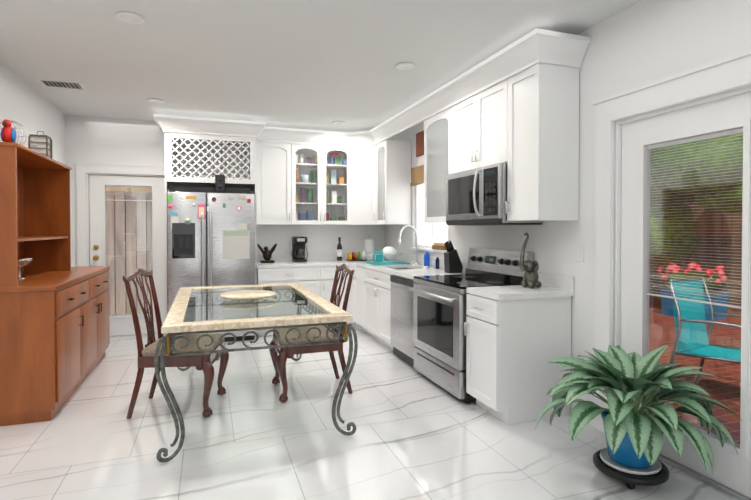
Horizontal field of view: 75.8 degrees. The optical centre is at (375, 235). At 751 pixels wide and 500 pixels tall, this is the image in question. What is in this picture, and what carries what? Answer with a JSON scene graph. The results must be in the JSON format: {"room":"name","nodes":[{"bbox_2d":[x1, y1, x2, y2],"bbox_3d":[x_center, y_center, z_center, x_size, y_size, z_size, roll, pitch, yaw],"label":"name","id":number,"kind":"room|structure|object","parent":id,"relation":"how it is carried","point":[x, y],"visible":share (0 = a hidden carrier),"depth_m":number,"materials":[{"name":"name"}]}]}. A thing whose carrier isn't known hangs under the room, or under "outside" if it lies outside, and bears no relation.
{"room":"kitchen","nodes":[
{"label":"kitchen","id":0,"kind":"room"},
{"bbox_2d":[0,63,64,163],"bbox_3d":[-2.299,-0.038,1.405,0.150,2.750,9.420,0,1,-19],"label":"wall","id":1,"kind":"structure","parent":0,"point":[28,108],"depth_m":4.69,"materials":[{"name":"white paint"}]},
{"bbox_2d":[65,115,383,266],"bbox_3d":[-1.845,-0.105,6.628,4.440,2.750,0.150,0,1,-19],"label":"wall","id":2,"kind":"structure","parent":0,"point":[108,140],"depth_m":6.15,"materials":[{"name":"white paint"}]},
{"bbox_2d":[75,162,177,266],"bbox_3d":[-3.143,0.185,6.164,1.156,2.179,0.176,0,1,-19],"label":"door frame","id":3,"kind":"structure","parent":2,"relation":"attached to","point":[84,170],"depth_m":5.95,"materials":[{"name":"white wood"}]},
{"bbox_2d":[89,175,164,335],"bbox_3d":[-3.128,0.254,6.121,0.884,2.020,0.125,0,1,-19],"label":"back door","id":4,"kind":"structure","parent":2,"relation":"in","point":[119,324],"depth_m":6.14,"materials":[{"name":"white wood"}]},
{"bbox_2d":[165,116,252,223],"bbox_3d":[-2.079,-0.774,6.119,1.020,1.261,0.633,0,1,-19],"label":"upper cabinet","id":5,"kind":"object","parent":2,"relation":"attached to","point":[201,148],"depth_m":5.88,"materials":[{"name":"white wood"}]},
{"bbox_2d":[253,121,372,223],"bbox_3d":[-0.828,-0.779,6.533,1.615,1.261,0.672,0,1,-19],"label":"upper cabinet","id":6,"kind":"object","parent":2,"relation":"attached to","point":[298,182],"depth_m":6.55,"materials":[{"name":"white wood"}]},
{"bbox_2d":[255,253,384,259],"bbox_3d":[-0.778,0.303,6.912,1.900,0.100,0.015,0,1,-19],"label":"backsplash","id":7,"kind":"structure","parent":2,"relation":"attached to","point":[314,256],"depth_m":6.87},
{"bbox_2d":[0,0,641,131],"bbox_3d":[-0.273,-1.472,2.091,4.440,0.100,9.720,0,1,-19],"label":"ceiling","id":8,"kind":"structure","parent":0,"point":[313,64],"depth_m":3.76,"materials":[{"name":"white paint"}]},
{"bbox_2d":[35,78,85,90],"bbox_3d":[-3.014,-1.446,4.632,0.360,0.018,0.260,0,1,-19],"label":"ceiling vent","id":9,"kind":"object","parent":8,"relation":"in","point":[61,84],"visible":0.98,"depth_m":4.62,"materials":[{"name":"white metal"}]},
{"bbox_2d":[115,11,144,23],"bbox_3d":[-1.612,-1.430,3.167,0.176,0.009,0.176,0,1,-19],"label":"recessed light","id":10,"kind":"object","parent":8,"relation":"in","point":[129,17],"visible":1,"depth_m":3.16,"materials":[{"name":"white"}]},
{"bbox_2d":[147,98,164,102],"bbox_3d":[-2.373,-1.456,5.206,0.176,0.009,0.176,0,1,-19],"label":"recessed light","id":11,"kind":"object","parent":8,"relation":"in","point":[153,100],"visible":0.98,"depth_m":5.20,"materials":[{"name":"white"}]},
{"bbox_2d":[332,121,344,124],"bbox_3d":[-0.481,-1.470,6.277,0.176,0.009,0.176,0,1,-19],"label":"recessed light","id":12,"kind":"object","parent":8,"relation":"in","point":[338,122],"visible":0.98,"depth_m":6.27,"materials":[{"name":"white"}]},
{"bbox_2d":[395,62,415,69],"bbox_3d":[0.255,-1.442,4.102,0.176,0.009,0.176,0,1,-19],"label":"recessed light","id":13,"kind":"object","parent":8,"relation":"in","point":[405,66],"visible":1,"depth_m":4.10,"materials":[{"name":"white"}]},
{"bbox_2d":[0,329,738,499],"bbox_3d":[-0.273,1.377,2.127,4.440,0.100,9.720,0,1,-19],"label":"floor","id":14,"kind":"structure","parent":0,"point":[416,435],"depth_m":3.04,"materials":[{"name":"tile"}]},
{"bbox_2d":[0,142,109,425],"bbox_3d":[-2.842,0.325,4.217,0.654,1.949,1.964,0,1,-19],"label":"hutch","id":15,"kind":"object","parent":14,"relation":"on","point":[54,327],"visible":1,"depth_m":3.57,"materials":[{"name":"brown wood"}]},
{"bbox_2d":[1,119,16,141],"bbox_3d":[-2.595,-0.727,3.417,0.084,0.173,0.188,0,1,-19],"label":"parrot figurine","id":16,"kind":"object","parent":15,"relation":"on","point":[8,132],"visible":0.96,"depth_m":3.37,"materials":[{"name":"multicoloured ceramic"}]},
{"bbox_2d":[0,120,27,144],"bbox_3d":[-2.721,-0.751,3.599,0.204,0.217,0.204,0,1,-19],"label":"decor","id":17,"kind":"object","parent":15,"relation":"on","point":[25,134],"visible":0.52,"depth_m":3.61,"materials":[{"name":"silver metal"}]},
{"bbox_2d":[18,258,32,279],"bbox_3d":[-2.825,0.262,3.820,0.184,0.165,0.184,0,1,-19],"label":"crystal","id":18,"kind":"object","parent":15,"relation":"on","point":[22,262],"visible":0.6,"depth_m":3.81},
{"bbox_2d":[28,131,51,158],"bbox_3d":[-2.964,-0.787,4.266,0.142,0.272,0.142,0,1,-19],"label":"decorative lantern","id":19,"kind":"object","parent":15,"relation":"on","point":[41,144],"visible":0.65,"depth_m":4.22,"materials":[{"name":"grey metal"}]},
{"bbox_2d":[122,268,228,418],"bbox_3d":[-1.496,0.777,3.683,0.633,1.069,0.569,0,1,-5],"label":"chair","id":20,"kind":"object","parent":14,"relation":"on","point":[199,362],"visible":0.96,"depth_m":3.48,"materials":[{"name":"brown wood"}]},
{"bbox_2d":[167,189,255,341],"bbox_3d":[-2.040,0.369,6.023,0.990,1.814,0.827,0,1,-19],"label":"fridge","id":21,"kind":"object","parent":14,"relation":"on","point":[210,239],"visible":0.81,"depth_m":5.68,"materials":[{"name":"grey metal"}]},
{"bbox_2d":[215,175,224,192],"bbox_3d":[-1.864,-0.618,5.777,0.110,0.214,0.093,0,1,-19],"label":"speaker","id":22,"kind":"object","parent":21,"relation":"on","point":[219,183],"visible":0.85,"depth_m":5.74,"materials":[{"name":"black plastic"}]},
{"bbox_2d":[154,283,357,462],"bbox_3d":[-1.011,0.903,3.877,1.214,0.797,1.980,0,1,-19],"label":"dining table","id":23,"kind":"object","parent":14,"relation":"on","point":[210,303],"visible":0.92,"depth_m":3.14,"materials":[{"name":"stone"}]},
{"bbox_2d":[219,290,275,299],"bbox_3d":[-1.024,0.484,3.877,0.444,0.040,0.444,0,1,-19],"label":"plate","id":24,"kind":"object","parent":23,"relation":"on","point":[249,294],"visible":1,"depth_m":3.81,"materials":[{"name":"stone"}]},
{"bbox_2d":[255,264,324,335],"bbox_3d":[-1.168,0.837,6.452,0.857,0.869,0.630,0,1,-19],"label":"base cabinet","id":25,"kind":"object","parent":14,"relation":"on","point":[312,277],"depth_m":6.16,"materials":[{"name":"white wood"}]},
{"bbox_2d":[255,260,369,267],"bbox_3d":[-0.673,0.377,6.621,1.925,0.040,0.635,0,1,-19],"label":"countertop","id":26,"kind":"structure","parent":25,"relation":"on","point":[278,263],"depth_m":6.27,"materials":[{"name":"white stone"}]},
{"bbox_2d":[257,243,276,262],"bbox_3d":[-1.441,0.231,6.415,0.262,0.255,0.133,0,1,-19],"label":"eagle sculpture","id":27,"kind":"object","parent":26,"relation":"on","point":[267,254],"visible":1,"depth_m":6.37,"materials":[{"name":"brown metal"}]},
{"bbox_2d":[292,236,306,261],"bbox_3d":[-1.052,0.184,6.597,0.206,0.345,0.227,0,1,-19],"label":"coffee maker","id":28,"kind":"object","parent":26,"relation":"on","point":[298,248],"visible":1,"depth_m":6.52,"materials":[{"name":"black plastic"}]},
{"bbox_2d":[337,237,341,260],"bbox_3d":[-0.508,0.188,6.806,0.078,0.332,0.078,0,1,-19],"label":"wine bottle","id":29,"kind":"object","parent":26,"relation":"on","point":[339,251],"visible":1,"depth_m":6.78,"materials":[{"name":"black glass"}]},
{"bbox_2d":[346,250,365,260],"bbox_3d":[-0.264,0.280,6.775,0.260,0.149,0.180,0,1,-19],"label":"tray","id":30,"kind":"object","parent":26,"relation":"on","point":[354,256],"visible":0.94,"depth_m":6.73,"materials":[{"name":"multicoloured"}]},
{"bbox_2d":[365,235,373,259],"bbox_3d":[-0.086,0.172,6.931,0.170,0.361,0.170,0,1,-19],"label":"paper towel holder","id":31,"kind":"object","parent":26,"relation":"on","point":[369,245],"visible":0.79,"depth_m":6.88,"materials":[{"name":"white paper"}]},
{"bbox_2d":[269,263,353,401],"bbox_3d":[-0.549,0.772,4.078,0.633,1.069,0.569,0,1,-19],"label":"chair","id":32,"kind":"object","parent":14,"relation":"on","point":[279,361],"visible":0.81,"depth_m":3.94,"materials":[{"name":"brown wood"}]},
{"bbox_2d":[325,264,352,328],"bbox_3d":[-0.607,0.834,6.647,0.557,0.869,0.630,0,1,-19],"label":"base cabinet","id":33,"kind":"object","parent":14,"relation":"on","point":[330,269],"depth_m":6.36,"materials":[{"name":"white wood"}]},
{"bbox_2d":[353,264,364,331],"bbox_3d":[0.089,0.838,6.335,0.667,0.869,0.457,0,1,-19],"label":"base cabinet","id":34,"kind":"object","parent":14,"relation":"on","point":[359,273],"depth_m":6.33,"materials":[{"name":"white wood"}]},
{"bbox_2d":[390,275,414,366],"bbox_3d":[0.554,0.856,4.975,0.622,0.867,0.643,0,1,-19],"label":"dishwasher","id":35,"kind":"object","parent":14,"relation":"on","point":[402,320],"visible":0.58,"depth_m":4.86,"materials":[{"name":"grey metal"}]},
{"bbox_2d":[365,268,444,349],"bbox_3d":[0.317,0.846,5.735,0.630,0.869,0.940,0,1,-19],"label":"base cabinet","id":36,"kind":"object","parent":14,"relation":"on","point":[377,280],"depth_m":5.54,"materials":[{"name":"white wood"}]},
{"bbox_2d":[361,264,416,267],"bbox_3d":[0.125,0.381,6.287,0.635,0.040,0.520,0,1,-19],"label":"countertop","id":37,"kind":"structure","parent":36,"relation":"on","point":[362,265],"depth_m":6.04,"materials":[{"name":"white stone"}]},
{"bbox_2d":[363,247,409,264],"bbox_3d":[0.139,0.253,6.285,0.480,0.215,0.470,0,1,-19],"label":"dish rack","id":38,"kind":"object","parent":37,"relation":"on","point":[389,254],"visible":1,"depth_m":6.26,"materials":[{"name":"teal plastic"}]},
{"bbox_2d":[424,247,429,266],"bbox_3d":[0.605,0.253,5.690,0.068,0.230,0.066,0,1,-19],"label":"soap bottle","id":39,"kind":"object","parent":36,"relation":"on","point":[426,259],"visible":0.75,"depth_m":5.66,"materials":[{"name":"blue plastic"}]},
{"bbox_2d":[433,257,438,268],"bbox_3d":[0.698,0.306,5.426,0.043,0.130,0.043,0,1,-34],"label":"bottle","id":40,"kind":"object","parent":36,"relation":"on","point":[435,264],"depth_m":5.41,"materials":[{"name":"blue plastic"}]},
{"bbox_2d":[444,240,462,272],"bbox_3d":[0.789,0.212,4.928,0.174,0.331,0.110,0,1,-19],"label":"knife block","id":41,"kind":"object","parent":36,"relation":"on","point":[452,263],"visible":1,"depth_m":4.88,"materials":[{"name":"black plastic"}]},
{"bbox_2d":[409,248,532,403],"bbox_3d":[0.784,0.713,4.213,0.728,1.174,0.908,0,1,-19],"label":"stove","id":42,"kind":"object","parent":14,"relation":"on","point":[439,319],"visible":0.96,"depth_m":4.06,"materials":[{"name":"silver metal"}]},
{"bbox_2d":[465,292,570,424],"bbox_3d":[1.059,0.873,3.601,0.630,0.869,0.410,0,1,-19],"label":"base cabinet","id":43,"kind":"object","parent":14,"relation":"on","point":[510,344],"depth_m":3.41,"materials":[{"name":"white wood"}]},
{"bbox_2d":[467,284,572,299],"bbox_3d":[1.065,0.416,3.585,0.635,0.040,0.427,0,1,-19],"label":"countertop","id":44,"kind":"structure","parent":43,"relation":"on","point":[511,292],"depth_m":3.44,"materials":[{"name":"white stone"}]},
{"bbox_2d":[520,233,541,287],"bbox_3d":[1.156,0.185,3.654,0.201,0.418,0.151,0,1,-19],"label":"elephant figurine","id":45,"kind":"object","parent":44,"relation":"on","point":[531,276],"visible":1,"depth_m":3.62,"materials":[{"name":"grey metal"}]},
{"bbox_2d":[535,345,740,488],"bbox_3d":[1.281,0.971,2.621,0.786,0.699,0.982,0,1,-19],"label":"plant","id":46,"kind":"object","parent":14,"relation":"on","point":[628,455],"visible":1,"depth_m":2.50,"materials":[{"name":"green plant"}]},
{"bbox_2d":[384,0,750,411],"bbox_3d":[1.753,-0.057,2.813,0.150,2.750,9.420,0,1,-19],"label":"wall","id":47,"kind":"structure","parent":0,"point":[642,42],"depth_m":3.31,"materials":[{"name":"white paint"}]},
{"bbox_2d":[373,124,384,223],"bbox_3d":[0.214,-0.778,6.409,0.379,1.261,0.440,0,1,-19],"label":"upper cabinet","id":48,"kind":"object","parent":47,"relation":"attached to","point":[378,133],"depth_m":6.41,"materials":[{"name":"white wood"}]},
{"bbox_2d":[385,104,420,223],"bbox_3d":[0.488,-0.768,5.671,0.345,1.261,1.249,0,1,-19],"label":"upper cabinet","id":49,"kind":"object","parent":47,"relation":"attached to","point":[397,152],"depth_m":6.19,"materials":[{"name":"white wood"}]},
{"bbox_2d":[416,130,423,156],"bbox_3d":[0.556,-1.137,5.973,0.020,0.290,0.240,0,1,-19],"label":"sign","id":50,"kind":"object","parent":47,"relation":"attached to","point":[419,143],"visible":0.86,"depth_m":5.96,"materials":[{"name":"brown wood"}]},
{"bbox_2d":[410,165,447,252],"bbox_3d":[0.661,-0.341,5.781,0.141,1.052,1.010,0,1,-19],"label":"window","id":51,"kind":"structure","parent":47,"relation":"in","point":[417,177],"depth_m":6.09,"materials":[{"name":"white"}]},
{"bbox_2d":[421,88,444,222],"bbox_3d":[0.773,-0.758,4.851,0.345,1.261,0.610,0,1,-19],"label":"upper cabinet","id":52,"kind":"object","parent":47,"relation":"attached to","point":[434,127],"depth_m":4.93,"materials":[{"name":"white wood"}]},
{"bbox_2d":[432,242,445,249],"bbox_3d":[0.735,0.117,5.511,0.058,0.086,0.300,0,1,-19],"label":"sill","id":53,"kind":"structure","parent":47,"relation":"attached to","point":[438,245],"depth_m":5.48,"materials":[{"name":"wood"}]},
{"bbox_2d":[445,56,504,222],"bbox_3d":[1.019,-0.749,4.146,0.345,1.261,1.009,0,1,-19],"label":"upper cabinet","id":54,"kind":"object","parent":47,"relation":"attached to","point":[475,126],"depth_m":4.06,"materials":[{"name":"white wood"}]},
{"bbox_2d":[446,162,542,224],"bbox_3d":[0.957,-0.328,4.127,0.473,0.472,0.870,0,1,-19],"label":"microwave","id":55,"kind":"object","parent":54,"relation":"attached to","point":[476,196],"visible":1,"depth_m":3.90,"materials":[{"name":"silver metal"}]},
{"bbox_2d":[385,254,572,291],"bbox_3d":[0.779,0.323,5.352,0.015,0.100,3.955,0,1,-19],"label":"backsplash","id":56,"kind":"structure","parent":47,"relation":"attached to","point":[550,280],"depth_m":3.75,"materials":[{"name":"white stone"}]},
{"bbox_2d":[505,32,580,220],"bbox_3d":[1.226,-0.741,3.549,0.345,1.261,0.368,0,1,-19],"label":"upper cabinet","id":57,"kind":"object","parent":47,"relation":"attached to","point":[519,116],"depth_m":3.39,"materials":[{"name":"white wood"}]},
{"bbox_2d":[576,245,583,261],"bbox_3d":[1.453,0.128,3.426,0.009,0.115,0.070,0,1,-19],"label":"switch plate","id":58,"kind":"object","parent":47,"relation":"attached to","point":[579,253],"visible":1,"depth_m":3.42,"materials":[{"name":"white plastic"}]},
{"bbox_2d":[572,403,593,426],"bbox_3d":[-0.273,1.277,2.126,4.134,0.099,9.414,0,1,-19],"label":"baseboard","id":59,"kind":"structure","parent":47,"relation":"attached to","point":[591,423],"depth_m":3.33,"materials":[{"name":"white"}]},
{"bbox_2d":[592,49,750,499],"bbox_3d":[1.773,0.207,2.700,0.182,2.224,1.315,0,1,-19],"label":"door frame","id":60,"kind":"structure","parent":47,"relation":"attached to","point":[724,77],"depth_m":3.13,"materials":[{"name":"white"}]},
{"bbox_2d":[620,92,750,498],"bbox_3d":[1.764,0.292,2.698,0.057,2.015,0.938,0,1,-19],"label":"patio door","id":61,"kind":"structure","parent":47,"relation":"in","point":[641,138],"depth_m":2.69,"materials":[{"name":"white"}]},
{"label":"outside","id":62,"kind":"structure","parent":0,"visible":0},
{"bbox_2d":[111,297,740,443],"bbox_3d":[0.907,1.326,7.715,25.000,0.100,30.000,0,1,-19],"label":"ground","id":63,"kind":"structure","parent":62,"point":[715,379],"depth_m":4.84,"materials":[{"name":"brick"}]},
{"bbox_2d":[106,187,151,194],"bbox_3d":[-5.179,-0.473,9.970,15.000,3.400,0.300,0,1,-19],"label":"wall","id":64,"kind":"structure","parent":63,"relation":"on","point":[133,190],"depth_m":9.86,"materials":[{"name":"beige paint"}]},
{"bbox_2d":[106,191,152,315],"bbox_3d":[-3.323,0.273,7.888,7.132,1.960,0.030,0,1,-19],"label":"fence","id":65,"kind":"object","parent":63,"relation":"on","point":[118,226],"depth_m":7.66,"materials":[{"name":"grey wood"}]},
{"bbox_2d":[657,262,728,319],"bbox_3d":[5.014,0.850,7.570,0.937,0.856,1.061,0,1,-19],"label":"planter","id":66,"kind":"object","parent":63,"relation":"on","point":[665,306],"depth_m":7.40,"materials":[{"name":"blue"}]},
{"bbox_2d":[649,203,741,310],"bbox_3d":[4.461,0.262,12.704,0.060,1.860,21.116,0,1,-19],"label":"fence","id":67,"kind":"object","parent":63,"relation":"on","point":[722,238],"depth_m":8.38,"materials":[{"name":"brown wood"}]},
{"bbox_2d":[668,276,740,383],"bbox_3d":[2.807,0.845,3.900,0.566,0.965,0.646,0,1,-31],"label":"patio chair","id":68,"kind":"object","parent":63,"relation":"on","point":[683,325],"depth_m":4.06,"materials":[{"name":"teal"}]},
{"bbox_3d":[5.346,-0.281,11.371,3.700,3.020,6.270,0,1,-19],"label":"trunks","id":69,"kind":"object","parent":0,"visible":0},
{"bbox_2d":[675,194,695,202],"bbox_3d":[7.237,-1.970,8.728,3.354,3.333,8.381,0,1,-19],"label":"tree","id":70,"kind":"object","parent":69,"relation":"attached to","point":[686,200],"depth_m":9.71,"materials":[{"name":"green plant"}]},
{"bbox_2d":[650,133,742,266],"bbox_3d":[4.700,-0.967,8.277,2.157,3.000,3.342,0,1,-19],"label":"tree","id":71,"kind":"object","parent":69,"relation":"attached to","point":[732,209],"depth_m":7.28,"materials":[{"name":"green plant"}]}
]}

